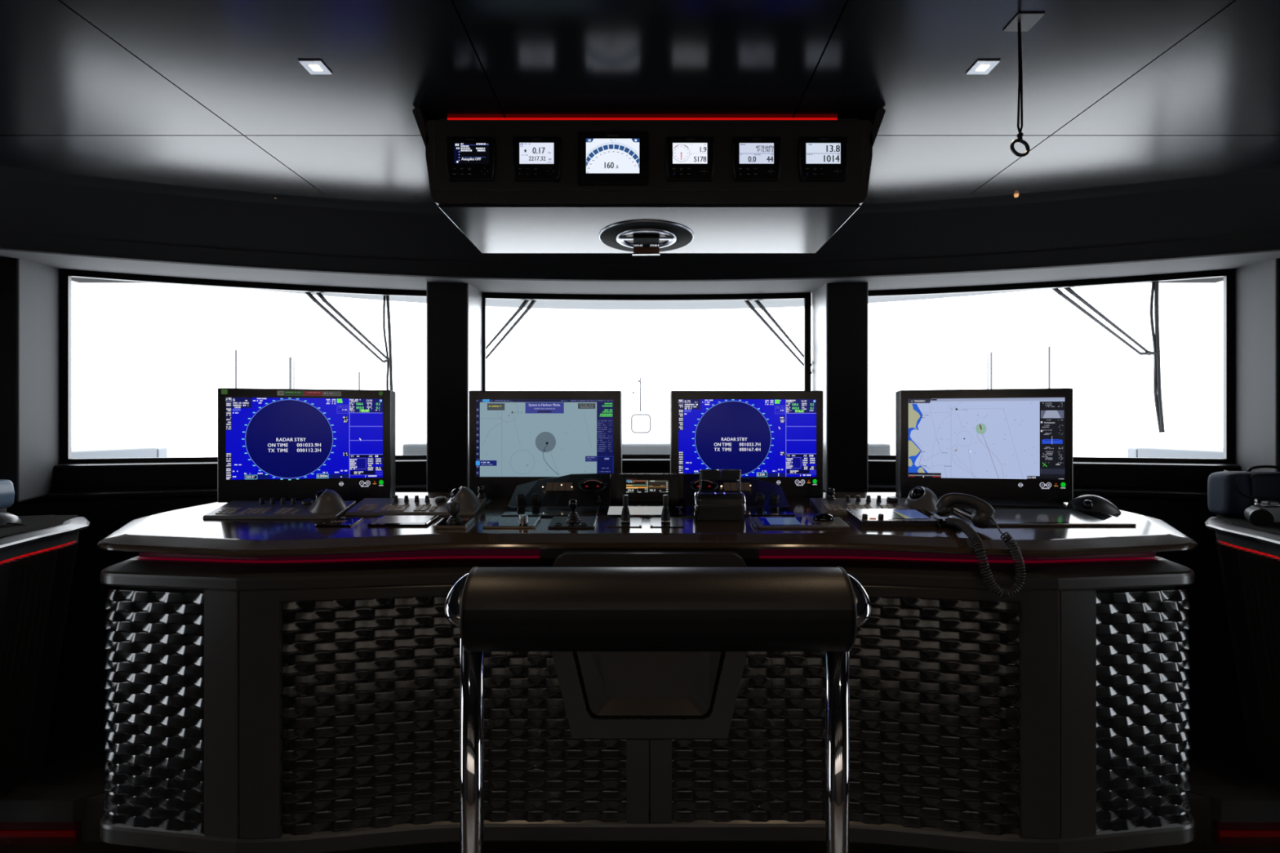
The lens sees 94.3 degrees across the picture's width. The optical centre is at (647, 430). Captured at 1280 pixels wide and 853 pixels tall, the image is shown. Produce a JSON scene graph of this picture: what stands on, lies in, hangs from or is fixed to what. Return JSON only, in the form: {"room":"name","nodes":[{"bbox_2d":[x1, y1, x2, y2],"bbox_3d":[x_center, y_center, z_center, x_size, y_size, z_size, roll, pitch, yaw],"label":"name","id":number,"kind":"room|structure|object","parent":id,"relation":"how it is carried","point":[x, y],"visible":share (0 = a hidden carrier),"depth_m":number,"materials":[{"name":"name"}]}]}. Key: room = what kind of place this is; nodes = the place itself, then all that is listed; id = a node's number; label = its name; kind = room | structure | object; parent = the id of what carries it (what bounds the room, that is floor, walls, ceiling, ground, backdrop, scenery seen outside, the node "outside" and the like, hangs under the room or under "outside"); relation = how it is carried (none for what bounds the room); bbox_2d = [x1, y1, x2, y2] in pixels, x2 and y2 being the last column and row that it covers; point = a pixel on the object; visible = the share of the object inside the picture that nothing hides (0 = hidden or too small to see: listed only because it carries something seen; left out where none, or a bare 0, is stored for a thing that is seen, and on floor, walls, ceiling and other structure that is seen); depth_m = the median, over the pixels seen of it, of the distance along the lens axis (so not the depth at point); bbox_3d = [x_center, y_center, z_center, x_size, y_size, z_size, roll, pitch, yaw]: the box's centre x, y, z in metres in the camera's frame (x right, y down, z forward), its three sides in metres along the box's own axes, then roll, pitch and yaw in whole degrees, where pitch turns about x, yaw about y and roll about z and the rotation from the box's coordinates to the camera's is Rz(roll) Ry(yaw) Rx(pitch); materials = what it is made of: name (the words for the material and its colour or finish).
{"room":"control cabin","nodes":[
{"label":"control cabin","id":0,"kind":"room"},
{"bbox_2d":[0,0,1279,282],"bbox_3d":[0.000,-0.876,0.425,6.800,0.012,6.250,0,0,0],"label":"ceiling","id":1,"kind":"structure","parent":0,"point":[211,94],"depth_m":1.48,"materials":[{"name":"black"}]},
{"bbox_2d":[297,59,333,74],"bbox_3d":[-0.793,-0.868,1.419,0.054,0.005,0.054,0,0,0],"label":"recessed light","id":2,"kind":"object","parent":1,"relation":"in","point":[313,66],"visible":1,"depth_m":1.41,"materials":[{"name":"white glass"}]},
{"bbox_2d":[412,107,885,253],"bbox_3d":[0.004,-0.737,1.812,1.277,0.266,0.432,0,0,0],"label":"console","id":3,"kind":"object","parent":1,"relation":"attached to","point":[504,215],"visible":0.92,"depth_m":1.60,"materials":[{"name":"grey plastic"}]},
{"bbox_2d":[445,137,496,182],"bbox_3d":[-0.472,-0.727,1.590,0.132,0.117,0.019,0,0,0],"label":"display","id":4,"kind":"object","parent":3,"relation":"attached to","point":[468,159],"visible":1,"depth_m":1.58,"materials":[{"name":"black plastic"}]},
{"bbox_2d":[511,137,561,182],"bbox_3d":[-0.296,-0.727,1.590,0.132,0.117,0.019,0,0,0],"label":"display","id":5,"kind":"object","parent":3,"relation":"attached to","point":[534,159],"visible":1,"depth_m":1.58,"materials":[{"name":"black plastic"}]},
{"bbox_2d":[577,131,648,186],"bbox_3d":[-0.091,-0.728,1.591,0.189,0.142,0.017,0,0,0],"label":"display","id":6,"kind":"object","parent":3,"relation":"attached to","point":[605,158],"visible":1,"depth_m":1.58,"materials":[{"name":"black"}]},
{"bbox_2d":[599,220,693,255],"bbox_3d":[-0.003,-0.588,1.855,0.296,0.034,0.296,0,0,0],"label":"compass periscope","id":7,"kind":"object","parent":3,"relation":"attached to","point":[642,237],"visible":1,"depth_m":1.82,"materials":[{"name":"black metal"}]},
{"bbox_2d":[624,232,667,244],"bbox_3d":[-0.003,-0.599,1.855,0.141,0.001,0.141,0,0,0],"label":"compass","id":8,"kind":"object","parent":7,"relation":"on","point":[630,238],"depth_m":1.82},
{"bbox_2d":[665,137,715,182],"bbox_3d":[0.114,-0.727,1.590,0.132,0.117,0.019,0,0,0],"label":"display","id":9,"kind":"object","parent":3,"relation":"attached to","point":[687,159],"visible":1,"depth_m":1.58,"materials":[{"name":"black plastic"}]},
{"bbox_2d":[731,137,781,182],"bbox_3d":[0.292,-0.727,1.590,0.132,0.117,0.019,0,0,0],"label":"display","id":10,"kind":"object","parent":3,"relation":"attached to","point":[754,159],"visible":1,"depth_m":1.58,"materials":[{"name":"black plastic"}]},
{"bbox_2d":[797,137,848,182],"bbox_3d":[0.470,-0.727,1.590,0.132,0.117,0.019,0,0,0],"label":"display","id":11,"kind":"object","parent":3,"relation":"attached to","point":[820,159],"visible":1,"depth_m":1.58,"materials":[{"name":"black plastic"}]},
{"bbox_2d":[965,59,1000,74],"bbox_3d":[0.802,-0.868,1.419,0.054,0.005,0.054,0,0,0],"label":"recessed light","id":12,"kind":"object","parent":1,"relation":"in","point":[980,66],"visible":1,"depth_m":1.41,"materials":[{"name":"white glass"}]},
{"bbox_2d":[1002,12,1044,156],"bbox_3d":[0.800,-0.725,1.262,0.056,0.292,0.056,0,0,0],"label":"hanging pull cord","id":13,"kind":"object","parent":1,"relation":"hanging from","point":[1022,21],"visible":1,"depth_m":1.26,"materials":[{"name":"grey plastic"}]},
{"bbox_2d":[0,163,1279,716],"bbox_3d":[0.000,0.070,2.561,6.893,2.600,1.998,0,0,0],"label":"wall","id":14,"kind":"structure","parent":0,"point":[56,220],"depth_m":2.47,"materials":[{"name":"black leather"}]},
{"bbox_2d":[0,257,59,502],"bbox_3d":[-3.005,-0.286,2.630,0.691,1.188,0.643,0,0,0],"label":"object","id":15,"kind":"structure","parent":14,"relation":"attached to","point":[29,291],"depth_m":2.61,"materials":[{"name":"black leather"}]},
{"bbox_2d":[0,786,106,844],"bbox_3d":[-2.675,1.437,2.215,1.350,0.166,0.090,0,0,0],"label":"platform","id":16,"kind":"structure","parent":14,"relation":"attached to","point":[29,815],"depth_m":2.18,"materials":[{"name":"black paint"}]},
{"bbox_2d":[59,268,426,463],"bbox_3d":[-2.043,-0.321,3.191,1.792,0.974,0.082,0,0,-15],"label":"window","id":17,"kind":"structure","parent":14,"relation":"in","point":[65,275],"depth_m":2.98,"materials":[{"name":"black metal"}]},
{"bbox_2d":[304,292,393,391],"bbox_3d":[-1.683,-0.432,3.364,0.475,0.709,0.031,0,0,-12],"label":"windscreen wiper","id":18,"kind":"object","parent":17,"relation":"attached to","point":[388,354],"visible":0.88,"depth_m":3.39,"materials":[{"name":"grey metal"}]},
{"bbox_2d":[426,282,482,492],"bbox_3d":[-1.036,-0.259,3.138,0.257,1.123,0.621,0,0,-9],"label":"pillar","id":19,"kind":"structure","parent":14,"relation":"attached to","point":[454,310],"depth_m":2.84,"materials":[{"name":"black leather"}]},
{"bbox_2d":[482,292,810,458],"bbox_3d":[-0.013,-0.321,3.464,1.922,0.974,0.092,0,0,0],"label":"window","id":20,"kind":"structure","parent":14,"relation":"in","point":[806,296],"depth_m":3.45,"materials":[{"name":"black metal"}]},
{"bbox_2d":[485,300,536,359],"bbox_3d":[-0.848,-0.554,3.508,0.400,0.486,0.024,0,0,-6],"label":"windscreen wiper","id":21,"kind":"object","parent":20,"relation":"attached to","point":[522,306],"visible":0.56,"depth_m":3.51,"materials":[{"name":"grey metal"}]},
{"bbox_2d":[743,300,811,373],"bbox_3d":[0.788,-0.550,3.514,0.452,0.500,0.024,0,0,5],"label":"windscreen wiper","id":22,"kind":"object","parent":20,"relation":"attached to","point":[758,303],"visible":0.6,"depth_m":3.51,"materials":[{"name":"grey metal"}]},
{"bbox_2d":[253,288,1040,310],"bbox_3d":[0.000,-0.960,3.478,6.677,0.240,1.344,0,0,0],"label":"canopy","id":23,"kind":"object","parent":14,"relation":"attached to","point":[566,304],"visible":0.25,"depth_m":3.94,"materials":[{"name":"grey paint"}]},
{"bbox_2d":[811,282,867,492],"bbox_3d":[1.036,-0.259,3.138,0.257,1.123,0.621,0,0,9],"label":"pillar","id":24,"kind":"structure","parent":14,"relation":"attached to","point":[839,311],"depth_m":2.84,"materials":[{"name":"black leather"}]},
{"bbox_2d":[867,268,1235,463],"bbox_3d":[2.043,-0.321,3.191,1.792,0.974,0.082,0,0,15],"label":"window","id":25,"kind":"structure","parent":14,"relation":"in","point":[1228,275],"depth_m":3.00,"materials":[{"name":"black metal"}]},
{"bbox_2d":[1052,281,1164,432],"bbox_3d":[2.432,-0.393,3.154,0.511,0.812,0.033,0,0,20],"label":"windscreen wiper","id":26,"kind":"object","parent":25,"relation":"attached to","point":[1155,286],"visible":0.94,"depth_m":3.08,"materials":[{"name":"grey metal"}]},
{"bbox_2d":[1188,786,1279,844],"bbox_3d":[2.675,1.437,2.215,1.350,0.166,0.090,0,0,0],"label":"step","id":27,"kind":"structure","parent":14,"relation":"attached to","point":[1243,815],"depth_m":2.18,"materials":[{"name":"grey paint"}]},
{"bbox_2d":[1235,257,1279,471],"bbox_3d":[3.005,-0.286,2.630,0.691,1.188,0.643,0,0,0],"label":"trim","id":28,"kind":"structure","parent":14,"relation":"attached to","point":[1257,286],"depth_m":2.67,"materials":[{"name":"black leather"}]},
{"bbox_2d":[0,842,1279,852],"bbox_3d":[0.000,1.545,0.450,6.800,0.050,6.300,0,0,0],"label":"floor","id":29,"kind":"structure","parent":0,"point":[79,847],"depth_m":2.15,"materials":[{"name":"black wood"}]},
{"bbox_2d":[100,549,1194,852],"bbox_3d":[0.000,0.953,2.283,3.800,1.135,0.755,0,0,0],"label":"console","id":30,"kind":"object","parent":29,"relation":"on","point":[311,704],"visible":0.94,"depth_m":1.97,"materials":[{"name":"grey paint"}]},
{"bbox_2d":[97,492,1197,556],"bbox_3d":[0.000,0.344,2.312,3.956,0.130,0.815,0,0,0],"label":"countertop","id":31,"kind":"structure","parent":30,"relation":"on","point":[184,531],"depth_m":2.02,"materials":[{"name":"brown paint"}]},
{"bbox_2d":[202,488,355,519],"bbox_3d":[-1.422,0.281,2.310,0.500,0.105,0.162,0,0,0],"label":"control panel","id":32,"kind":"object","parent":31,"relation":"on","point":[328,504],"visible":1,"depth_m":2.27,"materials":[{"name":"grey plastic"}]},
{"bbox_2d":[217,387,395,502],"bbox_3d":[-1.435,0.062,2.533,0.664,0.470,0.122,0,0,-11],"label":"monitor","id":33,"kind":"object","parent":31,"relation":"on","point":[276,443],"visible":1,"depth_m":2.47,"materials":[{"name":"black"}]},
{"bbox_2d":[315,517,363,526],"bbox_3d":[-1.129,0.337,2.176,0.129,0.020,0.094,0,0,0],"label":"control unit","id":34,"kind":"object","parent":31,"relation":"on","point":[329,522],"visible":1,"depth_m":2.17,"materials":[{"name":"black plastic"}]},
{"bbox_2d":[367,515,438,526],"bbox_3d":[-0.899,0.334,2.191,0.216,0.023,0.117,0,0,0],"label":"control unit","id":35,"kind":"object","parent":31,"relation":"on","point":[383,521],"visible":1,"depth_m":2.17,"materials":[{"name":"black plastic"}]},
{"bbox_2d":[345,486,486,515],"bbox_3d":[-0.910,0.275,2.355,0.500,0.105,0.162,0,0,0],"label":"keyboard","id":36,"kind":"object","parent":31,"relation":"on","point":[470,504],"visible":1,"depth_m":2.32,"materials":[{"name":"grey plastic"}]},
{"bbox_2d":[433,501,475,528],"bbox_3d":[-0.698,0.304,2.149,0.118,0.094,0.102,0,0,0],"label":"joystick","id":37,"kind":"object","parent":31,"relation":"on","point":[454,522],"visible":1,"depth_m":2.13,"materials":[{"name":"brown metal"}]},
{"bbox_2d":[477,486,491,506],"bbox_3d":[-0.681,0.270,2.443,0.066,0.079,0.060,0,0,0],"label":"joystick","id":38,"kind":"object","parent":31,"relation":"on","point":[481,489],"visible":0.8,"depth_m":2.43,"materials":[{"name":"grey plastic"}]},
{"bbox_2d":[482,514,541,528],"bbox_3d":[-0.493,0.328,2.170,0.186,0.042,0.124,0,0,0],"label":"control unit","id":39,"kind":"object","parent":31,"relation":"on","point":[523,521],"visible":1,"depth_m":2.14,"materials":[{"name":"brown metal"}]},
{"bbox_2d":[501,507,571,516],"bbox_3d":[-0.423,0.320,2.310,0.264,0.021,0.111,0,0,0],"label":"control unit","id":40,"kind":"object","parent":31,"relation":"on","point":[510,512],"visible":0.88,"depth_m":2.30,"materials":[{"name":"black plastic"}]},
{"bbox_2d":[468,391,622,497],"bbox_3d":[-0.445,0.062,2.634,0.664,0.470,0.122,0,0,0],"label":"monitor","id":41,"kind":"object","parent":31,"relation":"on","point":[516,438],"visible":0.98,"depth_m":2.57,"materials":[{"name":"black"}]},
{"bbox_2d":[547,499,597,528],"bbox_3d":[-0.271,0.301,2.175,0.166,0.097,0.134,0,0,0],"label":"joystick","id":42,"kind":"object","parent":31,"relation":"on","point":[573,520],"visible":1,"depth_m":2.15,"materials":[{"name":"grey plastic"}]},
{"bbox_2d":[607,494,642,527],"bbox_3d":[-0.082,0.292,2.180,0.125,0.112,0.119,0,0,0],"label":"lever","id":43,"kind":"object","parent":31,"relation":"on","point":[625,521],"visible":1,"depth_m":2.16,"materials":[{"name":"grey metal"}]},
{"bbox_2d":[595,505,693,517],"bbox_3d":[-0.005,0.317,2.322,0.380,0.028,0.169,0,0,0],"label":"console","id":44,"kind":"object","parent":31,"relation":"on","point":[605,511],"visible":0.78,"depth_m":2.31,"materials":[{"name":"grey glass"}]},
{"bbox_2d":[616,473,679,501],"bbox_3d":[0.001,0.247,2.532,0.267,0.125,0.060,0,0,0],"label":"display","id":45,"kind":"object","parent":31,"relation":"on","point":[638,486],"visible":0.89,"depth_m":2.52,"materials":[{"name":"black plastic"}]},
{"bbox_2d":[507,473,789,506],"bbox_3d":[0.005,0.253,2.481,1.154,0.134,0.170,0,0,0],"label":"pod","id":46,"kind":"object","parent":31,"relation":"on","point":[587,489],"visible":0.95,"depth_m":2.48,"materials":[{"name":"black plastic"}]},
{"bbox_2d":[583,480,601,487],"bbox_3d":[-0.230,0.227,2.489,0.077,0.036,0.022,0,0,0],"label":"light","id":47,"kind":"object","parent":46,"relation":"attached to","point":[587,483],"depth_m":2.49,"materials":[{"name":"red"}]},
{"bbox_2d":[649,494,684,527],"bbox_3d":[0.071,0.292,2.180,0.122,0.112,0.119,0,0,0],"label":"lever","id":48,"kind":"object","parent":31,"relation":"on","point":[665,521],"visible":1,"depth_m":2.16,"materials":[{"name":"grey metal"}]},
{"bbox_2d":[693,469,746,520],"bbox_3d":[0.272,0.241,2.256,0.194,0.192,0.136,0,0,0],"label":"throttle lever","id":49,"kind":"object","parent":31,"relation":"on","point":[707,506],"visible":1,"depth_m":2.20,"materials":[{"name":"grey plastic"}]},
{"bbox_2d":[670,391,822,497],"bbox_3d":[0.434,0.062,2.634,0.664,0.470,0.122,0,0,0],"label":"monitor","id":50,"kind":"object","parent":31,"relation":"on","point":[773,437],"visible":0.91,"depth_m":2.58,"materials":[{"name":"black"}]},
{"bbox_2d":[745,506,794,516],"bbox_3d":[0.448,0.318,2.322,0.229,0.022,0.117,0,0,0],"label":"control panel","id":51,"kind":"object","parent":31,"relation":"on","point":[750,511],"visible":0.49,"depth_m":2.30,"materials":[{"name":"black"}]},
{"bbox_2d":[748,512,849,528],"bbox_3d":[0.550,0.328,2.166,0.338,0.044,0.124,0,0,0],"label":"control unit","id":52,"kind":"object","parent":31,"relation":"on","point":[823,520],"visible":1,"depth_m":2.15,"materials":[{"name":"grey plastic"}]},
{"bbox_2d":[826,488,835,500],"bbox_3d":[0.748,0.274,2.421,0.052,0.075,0.052,0,0,1],"label":"joystick","id":53,"kind":"object","parent":31,"relation":"on","point":[830,491],"visible":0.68,"depth_m":2.41,"materials":[{"name":"grey plastic"}]},
{"bbox_2d":[808,486,950,515],"bbox_3d":[0.914,0.275,2.355,0.500,0.105,0.162,0,0,0],"label":"control panel","id":54,"kind":"object","parent":31,"relation":"on","point":[919,497],"visible":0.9,"depth_m":2.34,"materials":[{"name":"grey plastic"}]},
{"bbox_2d":[846,508,946,526],"bbox_3d":[0.922,0.325,2.210,0.309,0.043,0.163,0,0,0],"label":"control panel","id":55,"kind":"object","parent":31,"relation":"on","point":[862,517],"visible":0.98,"depth_m":2.16,"materials":[{"name":"grey plastic"}]},
{"bbox_2d":[931,515,969,528],"bbox_3d":[1.091,0.331,2.158,0.112,0.036,0.100,0,0,0],"label":"cradle","id":56,"kind":"object","parent":31,"relation":"on","point":[940,524],"visible":0.5,"depth_m":2.12,"materials":[{"name":"black plastic"}]},
{"bbox_2d":[936,493,995,528],"bbox_3d":[1.130,0.285,2.109,0.188,0.120,0.074,0,0,27],"label":"telephone handset","id":57,"kind":"object","parent":31,"relation":"on","point":[980,517],"visible":0.98,"depth_m":2.09,"materials":[{"name":"grey plastic"}]},
{"bbox_2d":[945,516,1026,597],"bbox_3d":[1.126,0.408,2.010,0.150,0.238,0.311,0,0,4],"label":"coiled cord","id":58,"kind":"object","parent":57,"relation":"attached to","point":[969,531],"visible":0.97,"depth_m":1.88,"materials":[{"name":"grey plastic"}]},
{"bbox_2d":[895,387,1072,502],"bbox_3d":[1.422,0.062,2.538,0.664,0.470,0.122,0,0,12],"label":"monitor","id":59,"kind":"object","parent":31,"relation":"on","point":[1002,443],"visible":0.99,"depth_m":2.48,"materials":[{"name":"black"}]},
{"bbox_2d":[937,497,1062,507],"bbox_3d":[1.423,0.296,2.457,0.494,0.026,0.086,0,0,10],"label":"keyboard","id":60,"kind":"object","parent":31,"relation":"on","point":[1013,503],"visible":0.59,"depth_m":2.42,"materials":[{"name":"grey plastic"}]},
{"bbox_2d":[953,507,1136,526],"bbox_3d":[1.487,0.327,2.245,0.544,0.038,0.225,0,0,0],"label":"tablet","id":61,"kind":"object","parent":31,"relation":"on","point":[1004,517],"visible":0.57,"depth_m":2.21,"materials":[{"name":"brown metal"}]},
{"bbox_2d":[1066,494,1121,514],"bbox_3d":[1.761,0.290,2.341,0.180,0.071,0.102,0,0,-4],"label":"mouse","id":62,"kind":"object","parent":31,"relation":"on","point":[1092,503],"visible":0.98,"depth_m":2.30,"materials":[{"name":"grey plastic"}]},
{"bbox_2d":[22,709,1272,842],"bbox_3d":[0.000,1.440,2.895,6.800,0.160,1.410,0,0,0],"label":"platform","id":63,"kind":"object","parent":29,"relation":"on","point":[1219,755],"depth_m":2.40,"materials":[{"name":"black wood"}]},
{"bbox_2d":[0,515,89,800],"bbox_3d":[-2.663,0.861,2.189,1.195,0.998,0.767,0,0,0],"label":"console","id":64,"kind":"object","parent":63,"relation":"on","point":[37,558],"visible":1,"depth_m":2.19,"materials":[{"name":"black"}]},
{"bbox_2d":[0,479,14,512],"bbox_3d":[-2.654,0.281,2.362,0.183,0.163,0.102,0,0,0],"label":"case","id":65,"kind":"object","parent":64,"relation":"on","point":[6,488],"visible":0.92,"depth_m":2.38,"materials":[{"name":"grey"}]},
{"bbox_2d":[0,512,26,527],"bbox_3d":[-2.452,0.336,2.246,0.151,0.051,0.132,0,0,-40],"label":"gadget","id":66,"kind":"object","parent":64,"relation":"on","point":[6,519],"visible":1,"depth_m":2.23,"materials":[{"name":"grey plastic"}]},
{"bbox_2d":[1204,515,1279,789],"bbox_3d":[2.663,0.861,2.151,1.195,0.998,0.843,0,0,0],"label":"console","id":67,"kind":"object","parent":63,"relation":"on","point":[1249,554],"visible":0.98,"depth_m":2.22,"materials":[{"name":"black"}]},
{"bbox_2d":[1207,465,1279,517],"bbox_3d":[2.535,0.254,2.480,0.300,0.216,0.151,0,0,0],"label":"camera bag","id":68,"kind":"object","parent":67,"relation":"on","point":[1229,493],"visible":0.95,"depth_m":2.43,"materials":[{"name":"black fabric"}]},
{"bbox_2d":[1244,501,1279,526],"bbox_3d":[2.385,0.321,2.289,0.208,0.090,0.092,0,0,-25],"label":"camera","id":69,"kind":"object","parent":67,"relation":"on","point":[1265,513],"visible":1,"depth_m":2.26,"materials":[{"name":"black plastic"}]},
{"bbox_2d":[444,566,871,852],"bbox_3d":[0.018,0.927,1.440,1.066,1.186,0.199,0,0,0],"label":"bench","id":70,"kind":"object","parent":29,"relation":"on","point":[493,609],"visible":1,"depth_m":1.36,"materials":[{"name":"black leather"}]},
{"label":"outside","id":71,"kind":"structure","parent":0,"visible":0},
{"bbox_3d":[0.000,1.070,5.650,12.000,0.900,16.700,0,0,0],"label":"floor","id":72,"kind":"structure","parent":71,"visible":0},
{"bbox_2d":[71,447,167,458],"bbox_3d":[-4.481,0.385,4.681,0.838,0.470,1.357,0,0,0],"label":"bulwark","id":73,"kind":"object","parent":72,"relation":"on","point":[79,452],"visible":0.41,"depth_m":4.74,"materials":[{"name":"grey paint"}]},
{"bbox_2d":[622,411,670,443],"bbox_3d":[-0.100,0.168,9.290,1.800,0.905,0.620,0,0,0],"label":"locker","id":74,"kind":"object","parent":72,"relation":"on","point":[637,427],"visible":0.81,"depth_m":9.00,"materials":[{"name":"white"}]},
{"bbox_2d":[629,377,641,411],"bbox_3d":[-0.182,-0.554,9.200,0.202,0.538,0.053,0,0,0],"label":"staff","id":75,"kind":"object","parent":74,"relation":"on","point":[640,377],"visible":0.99,"depth_m":9.19,"materials":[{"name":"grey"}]},
{"bbox_2d":[402,443,890,455],"bbox_3d":[-0.005,0.351,3.710,2.990,0.537,0.180,0,0,0],"label":"deck coaming","id":76,"kind":"object","parent":72,"relation":"on","point":[409,449],"visible":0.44,"depth_m":3.62,"materials":[{"name":"grey paint"}]},
{"bbox_2d":[1127,447,1222,458],"bbox_3d":[4.481,0.385,4.681,0.838,0.470,1.357,0,0,0],"label":"bulwark","id":77,"kind":"object","parent":72,"relation":"on","point":[1140,452],"visible":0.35,"depth_m":4.74,"materials":[{"name":"grey paint"}]},
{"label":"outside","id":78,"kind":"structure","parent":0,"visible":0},
{"bbox_2d":[235,349,236,388],"bbox_3d":[-16.638,0.634,24.000,0.090,7.772,0.086,0,0,0],"label":"mast","id":79,"kind":"object","parent":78,"point":[235,349],"visible":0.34,"depth_m":23.97,"materials":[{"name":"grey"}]},
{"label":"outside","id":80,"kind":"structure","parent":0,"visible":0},
{"bbox_2d":[288,356,291,388],"bbox_3d":[-14.440,0.782,24.000,0.120,7.476,0.114,0,0,0],"label":"mast","id":81,"kind":"object","parent":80,"point":[290,357],"visible":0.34,"depth_m":23.96,"materials":[{"name":"grey metal"}]},
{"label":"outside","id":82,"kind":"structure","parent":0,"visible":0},
{"bbox_2d":[293,360,294,388],"bbox_3d":[-14.292,0.850,24.000,0.060,7.341,0.057,0,0,0],"label":"mast","id":83,"kind":"object","parent":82,"point":[293,361],"visible":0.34,"depth_m":23.98,"materials":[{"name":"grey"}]},
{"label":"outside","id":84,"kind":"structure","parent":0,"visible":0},
{"bbox_2d":[358,371,359,389],"bbox_3d":[-11.649,1.079,24.000,0.080,6.882,0.076,0,0,0],"label":"mast","id":85,"kind":"object","parent":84,"point":[358,371],"visible":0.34,"depth_m":23.97,"materials":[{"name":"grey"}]},
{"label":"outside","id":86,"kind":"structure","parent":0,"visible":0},
{"bbox_2d":[986,354,988,389],"bbox_3d":[13.780,0.728,24.000,0.060,7.583,0.057,0,0,0],"label":"mast","id":87,"kind":"object","parent":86,"point":[987,354],"visible":0.34,"depth_m":23.99,"materials":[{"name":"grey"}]},
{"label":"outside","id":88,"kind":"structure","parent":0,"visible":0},
{"bbox_2d":[990,351,992,389],"bbox_3d":[13.915,0.674,24.000,0.080,7.691,0.076,0,0,0],"label":"mast","id":89,"kind":"object","parent":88,"point":[991,353],"visible":0.34,"depth_m":23.98,"materials":[{"name":"grey metal"}]},
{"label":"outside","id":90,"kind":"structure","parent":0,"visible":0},
{"bbox_2d":[1048,346,1050,388],"bbox_3d":[16.261,0.567,24.000,0.100,7.907,0.095,0,0,0],"label":"mast","id":91,"kind":"object","parent":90,"point":[1049,347],"visible":0.34,"depth_m":23.97,"materials":[{"name":"grey metal"}]},
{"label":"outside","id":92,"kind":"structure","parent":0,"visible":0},
{"bbox_2d":[875,379,875,443],"bbox_3d":[9.223,1.241,24.000,0.050,6.559,0.048,0,0,0],"label":"mast","id":93,"kind":"object","parent":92,"point":[875,380],"visible":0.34,"depth_m":23.98,"materials":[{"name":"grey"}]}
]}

